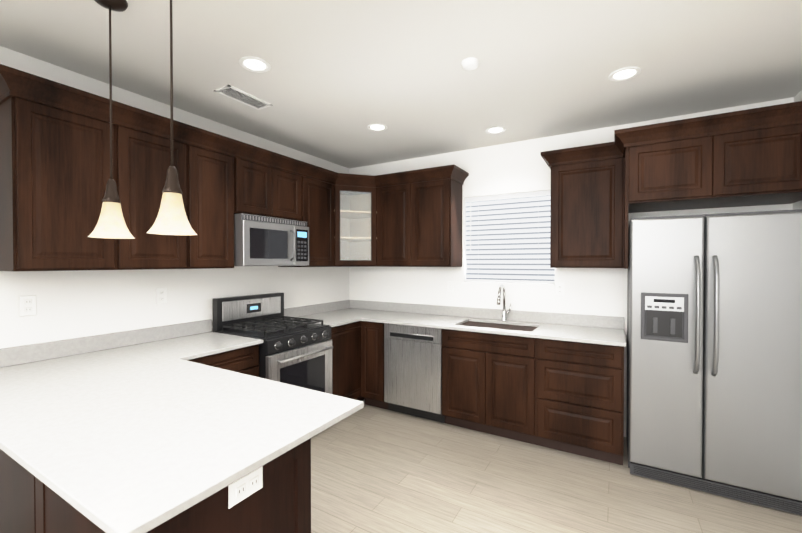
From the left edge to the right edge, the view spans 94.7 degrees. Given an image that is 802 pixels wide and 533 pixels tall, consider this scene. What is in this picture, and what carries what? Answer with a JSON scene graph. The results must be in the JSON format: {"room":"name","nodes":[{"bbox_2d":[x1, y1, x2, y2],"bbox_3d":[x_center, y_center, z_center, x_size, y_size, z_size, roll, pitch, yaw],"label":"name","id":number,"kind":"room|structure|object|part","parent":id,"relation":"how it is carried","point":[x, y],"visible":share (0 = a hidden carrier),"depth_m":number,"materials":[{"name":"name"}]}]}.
{"room":"kitchen","nodes":[
{"label":"kitchen","id":0,"kind":"room"},
{"bbox_2d":[0,46,349,348],"bbox_3d":[-2.581,0.144,1.422,0.150,2.650,7.750,0,1,30],"label":"wall","id":1,"kind":"structure","parent":0,"point":[76,304],"depth_m":2.54,"materials":[{"name":"white paint"}]},
{"bbox_2d":[19,295,36,316],"bbox_3d":[-2.104,0.222,2.082,0.010,0.115,0.070,0,1,30],"label":"electrical outlet","id":2,"kind":"object","parent":1,"relation":"attached to","point":[27,305],"visible":1,"depth_m":2.08,"materials":[{"name":"white plastic"}]},
{"bbox_2d":[0,84,119,270],"bbox_3d":[-1.922,-0.424,2.068,0.327,0.890,0.430,0,1,30],"label":"upper cabinet","id":3,"kind":"object","parent":1,"relation":"attached to","point":[54,157],"depth_m":1.93,"materials":[{"name":"brown wood"}]},
{"bbox_2d":[120,116,191,269],"bbox_3d":[-1.708,-0.428,2.435,0.327,0.890,0.420,0,1,30],"label":"upper cabinet","id":4,"kind":"object","parent":1,"relation":"attached to","point":[145,150],"depth_m":2.33,"materials":[{"name":"brown wood"}]},
{"bbox_2d":[156,288,166,303],"bbox_3d":[-1.747,0.215,2.695,0.010,0.115,0.070,0,1,30],"label":"electrical outlet","id":5,"kind":"object","parent":1,"relation":"attached to","point":[161,295],"visible":1,"depth_m":2.69,"materials":[{"name":"white plastic"}]},
{"bbox_2d":[0,300,347,367],"bbox_3d":[-1.402,0.478,3.278,0.019,0.100,3.018,0,1,30],"label":"backsplash","id":6,"kind":"structure","parent":1,"relation":"attached to","point":[24,354],"depth_m":2.42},
{"bbox_2d":[192,136,239,268],"bbox_3d":[-1.511,-0.432,2.774,0.327,0.890,0.365,0,1,30],"label":"upper cabinet","id":7,"kind":"object","parent":1,"relation":"attached to","point":[215,169],"depth_m":2.70,"materials":[{"name":"brown wood"}]},
{"bbox_2d":[240,152,275,217],"bbox_3d":[-1.330,-0.650,3.082,0.327,0.460,0.353,0,1,30],"label":"upper cabinet","id":8,"kind":"object","parent":1,"relation":"attached to","point":[257,174],"depth_m":3.03,"materials":[{"name":"brown wood"}]},
{"bbox_2d":[234,213,308,265],"bbox_3d":[-1.182,-0.208,3.204,0.465,0.405,0.699,0,1,30],"label":"microwave","id":9,"kind":"object","parent":8,"relation":"attached to","point":[264,241],"visible":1,"depth_m":3.02,"materials":[{"name":"silver metal"}]},
{"bbox_2d":[276,164,303,220],"bbox_3d":[-1.153,-0.654,3.387,0.327,0.460,0.352,0,1,30],"label":"upper cabinet","id":10,"kind":"object","parent":1,"relation":"attached to","point":[289,181],"depth_m":3.32,"materials":[{"name":"brown wood"}]},
{"bbox_2d":[278,172,335,266],"bbox_3d":[-0.939,-0.443,3.758,0.327,0.890,0.501,0,1,30],"label":"upper cabinet","id":11,"kind":"object","parent":1,"relation":"attached to","point":[319,192],"depth_m":3.67,"materials":[{"name":"brown wood"}]},
{"bbox_2d":[332,172,379,266],"bbox_3d":[-0.486,-0.488,3.951,0.330,0.952,0.365,0,1,30],"label":"upper cabinet","id":12,"kind":"object","parent":1,"relation":"attached to","point":[355,193],"depth_m":3.98,"materials":[{"name":"brown wood"}]},
{"bbox_3d":[-0.754,-0.896,2.854,1.550,0.112,3.110,0,1,30],"label":"crown moulding","id":13,"kind":"part","parent":12,"relation":"part of","materials":[{"name":"brown wood"}]},
{"bbox_2d":[0,0,801,168],"bbox_3d":[-0.846,-1.219,0.311,4.350,0.100,8.000,0,1,30],"label":"ceiling","id":14,"kind":"structure","parent":0,"point":[335,80],"depth_m":2.13,"materials":[{"name":"white paint"}]},
{"bbox_2d":[88,0,134,238],"bbox_3d":[-1.287,-0.656,1.638,0.168,1.055,0.168,0,1,30],"label":"pendant light","id":15,"kind":"object","parent":14,"relation":"hanging from","point":[111,223],"visible":1,"depth_m":1.63,"materials":[{"name":"white glass"}]},
{"bbox_2d":[147,0,196,234],"bbox_3d":[-0.882,-0.654,1.420,0.168,1.055,0.168,0,1,30],"label":"pendant light","id":16,"kind":"object","parent":14,"relation":"hanging from","point":[171,219],"visible":1,"depth_m":1.40,"materials":[{"name":"white glass"}]},
{"bbox_2d":[214,85,272,109],"bbox_3d":[-1.108,-1.191,2.616,0.160,0.008,0.360,0,1,30],"label":"ceiling vent","id":17,"kind":"object","parent":14,"relation":"in","point":[238,95],"visible":1,"depth_m":2.60,"materials":[{"name":"white metal"}]},
{"bbox_2d":[239,56,270,72],"bbox_3d":[-0.859,-1.186,2.170,0.175,0.006,0.175,0,1,24],"label":"recessed light","id":18,"kind":"object","parent":14,"relation":"in","point":[254,64],"depth_m":2.17,"materials":[{"name":"white plastic"}]},
{"bbox_2d":[367,123,387,130],"bbox_3d":[-0.203,-1.197,3.177,0.175,0.006,0.175,0,1,24],"label":"recessed light","id":19,"kind":"object","parent":14,"relation":"in","point":[376,126],"depth_m":3.17,"materials":[{"name":"white plastic"}]},
{"bbox_2d":[461,58,478,69],"bbox_3d":[0.404,-1.174,2.152,0.104,0.030,0.104,0,1,30],"label":"smoke detector","id":20,"kind":"object","parent":14,"relation":"attached to","point":[470,64],"visible":1,"depth_m":2.13,"materials":[{"name":"white plastic"}]},
{"bbox_2d":[485,126,505,133],"bbox_3d":[0.832,-1.198,3.246,0.175,0.006,0.175,0,1,6],"label":"recessed light","id":21,"kind":"object","parent":14,"relation":"in","point":[492,130],"depth_m":3.24,"materials":[{"name":"white plastic"}]},
{"bbox_2d":[608,66,640,80],"bbox_3d":[1.380,-1.187,2.279,0.175,0.006,0.175,0,1,24],"label":"recessed light","id":22,"kind":"object","parent":14,"relation":"in","point":[626,73],"depth_m":2.27,"materials":[{"name":"white plastic"}]},
{"bbox_2d":[311,399,801,532],"bbox_3d":[-0.846,1.531,0.342,4.350,0.100,8.000,0,1,30],"label":"floor","id":23,"kind":"structure","parent":0,"point":[377,470],"depth_m":2.39,"materials":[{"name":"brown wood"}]},
{"bbox_2d":[0,436,312,532],"bbox_3d":[-0.979,1.022,1.365,1.216,0.895,0.564,0,1,30],"label":"base cabinet","id":24,"kind":"object","parent":23,"relation":"on","point":[283,504],"depth_m":1.16,"materials":[{"name":"brown wood"}]},
{"bbox_2d":[0,332,383,532],"bbox_3d":[-1.069,0.556,1.895,1.987,0.025,1.460,0,1,30],"label":"countertop","id":25,"kind":"structure","parent":24,"relation":"on","point":[133,437],"depth_m":1.34,"materials":[{"name":"white stone"}]},
{"bbox_2d":[228,466,262,508],"bbox_3d":[-0.444,0.633,1.063,0.010,0.068,0.112,0,1,30],"label":"outlet","id":26,"kind":"object","parent":24,"relation":"attached to","point":[244,487],"visible":0.98,"depth_m":1.05,"materials":[{"name":"white plastic"}]},
{"bbox_2d":[187,344,258,376],"bbox_3d":[-1.456,1.008,2.605,0.607,0.895,0.630,0,1,30],"label":"base cabinet","id":27,"kind":"object","parent":23,"relation":"on","point":[245,360],"depth_m":2.56,"materials":[{"name":"brown wood"}]},
{"bbox_2d":[213,292,332,393],"bbox_3d":[-1.048,0.855,3.139,0.731,1.190,0.697,0,1,30],"label":"range","id":28,"kind":"object","parent":23,"relation":"on","point":[295,351],"visible":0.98,"depth_m":3.05,"materials":[{"name":"silver metal"}]},
{"bbox_2d":[360,332,387,409],"bbox_3d":[-0.142,0.993,3.968,0.295,0.895,0.607,0,1,30],"label":"base cabinet","id":29,"kind":"object","parent":23,"relation":"on","point":[371,344],"depth_m":3.72,"materials":[{"name":"brown wood"}]},
{"bbox_2d":[384,323,444,422],"bbox_3d":[0.245,0.997,3.733,0.602,0.892,0.623,0,1,30],"label":"dishwasher","id":30,"kind":"object","parent":23,"relation":"on","point":[412,370],"visible":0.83,"depth_m":3.46,"materials":[{"name":"grey metal"}]},
{"bbox_2d":[442,340,535,444],"bbox_3d":[0.865,0.999,3.382,0.815,0.895,0.607,0,1,30],"label":"base cabinet","id":31,"kind":"object","parent":23,"relation":"on","point":[492,391],"depth_m":3.11,"materials":[{"name":"brown wood"}]},
{"bbox_2d":[536,352,623,464],"bbox_3d":[1.474,1.003,3.027,0.595,0.895,0.607,0,1,30],"label":"base cabinet","id":32,"kind":"object","parent":23,"relation":"on","point":[580,403],"depth_m":2.76,"materials":[{"name":"brown wood"}]},
{"bbox_2d":[289,308,625,363],"bbox_3d":[0.343,0.539,3.382,2.932,0.025,1.122,0,1,30],"label":"countertop","id":33,"kind":"structure","parent":32,"relation":"on","point":[518,335],"depth_m":3.16,"materials":[{"name":"white stone"}]},
{"bbox_2d":[497,284,510,320],"bbox_3d":[0.966,0.347,3.477,0.093,0.359,0.250,0,1,30],"label":"faucet","id":34,"kind":"object","parent":33,"relation":"on","point":[505,315],"depth_m":3.55,"materials":[{"name":"silver metal"}]},
{"bbox_2d":[626,209,801,514],"bbox_3d":[2.113,0.554,2.554,0.920,1.780,0.720,0,1,30],"label":"refrigerator","id":35,"kind":"object","parent":23,"relation":"on","point":[714,353],"visible":1,"depth_m":2.30,"materials":[{"name":"grey metal"}]},
{"bbox_2d":[349,97,793,436],"bbox_3d":[1.102,0.119,3.675,3.950,2.650,0.150,0,1,30],"label":"wall","id":36,"kind":"structure","parent":0,"point":[514,167],"depth_m":3.58,"materials":[{"name":"white paint"}]},
{"bbox_2d":[376,176,411,266],"bbox_3d":[-0.019,-0.446,4.041,0.468,0.890,0.329,0,1,30],"label":"upper cabinet","id":37,"kind":"object","parent":36,"relation":"attached to","point":[393,197],"depth_m":3.88,"materials":[{"name":"brown wood"}]},
{"bbox_2d":[412,172,463,266],"bbox_3d":[0.370,-0.443,3.816,0.432,0.890,0.327,0,1,30],"label":"upper cabinet","id":38,"kind":"object","parent":36,"relation":"attached to","point":[436,200],"depth_m":3.67,"materials":[{"name":"brown wood"}]},
{"bbox_2d":[348,300,623,327],"bbox_3d":[0.621,0.471,3.858,2.932,0.100,0.019,0,1,30],"label":"backsplash","id":39,"kind":"structure","parent":36,"relation":"attached to","point":[437,310],"depth_m":3.64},
{"bbox_2d":[463,276,554,285],"bbox_3d":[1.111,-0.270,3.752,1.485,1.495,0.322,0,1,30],"label":"window sill","id":40,"kind":"structure","parent":36,"relation":"in","point":[513,283],"depth_m":3.61,"materials":[{"name":"white"}]},
{"bbox_2d":[465,190,554,282],"bbox_3d":[1.056,-0.280,3.655,0.873,0.869,0.064,0,1,30],"label":"window blinds","id":41,"kind":"object","parent":36,"relation":"attached to","point":[507,237],"visible":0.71,"depth_m":3.65,"materials":[{"name":"grey plastic"}]},
{"bbox_2d":[556,283,563,295],"bbox_3d":[1.455,0.207,3.378,0.070,0.115,0.010,0,1,30],"label":"electrical outlet","id":42,"kind":"object","parent":36,"relation":"attached to","point":[559,288],"visible":1,"depth_m":3.38,"materials":[{"name":"white plastic"}]},
{"bbox_2d":[549,149,624,268],"bbox_3d":[1.571,-0.436,3.118,0.535,0.890,0.327,0,1,30],"label":"upper cabinet","id":43,"kind":"object","parent":36,"relation":"attached to","point":[587,229],"depth_m":2.97,"materials":[{"name":"brown wood"}]},
{"bbox_2d":[621,125,716,216],"bbox_3d":[1.938,-0.661,2.740,0.477,0.430,0.607,0,1,30],"label":"upper cabinet","id":44,"kind":"object","parent":36,"relation":"attached to","point":[666,171],"depth_m":2.48,"materials":[{"name":"brown wood"}]},
{"bbox_3d":[1.867,-0.895,2.739,1.558,0.112,0.675,0,1,30],"label":"crown moulding","id":45,"kind":"part","parent":44,"relation":"part of","materials":[{"name":"brown wood"}]},
{"bbox_2d":[705,113,801,208],"bbox_3d":[2.377,-0.659,2.485,0.538,0.430,0.607,0,1,30],"label":"upper cabinet","id":46,"kind":"object","parent":36,"relation":"attached to","point":[740,158],"depth_m":2.26,"materials":[{"name":"brown wood"}]},
{"bbox_2d":[793,90,801,209],"bbox_3d":[0.963,0.167,-0.640,0.150,2.650,7.750,0,1,30],"label":"wall","id":47,"kind":"structure","parent":0,"point":[797,98],"depth_m":2.54,"materials":[{"name":"white paint"}]}
]}

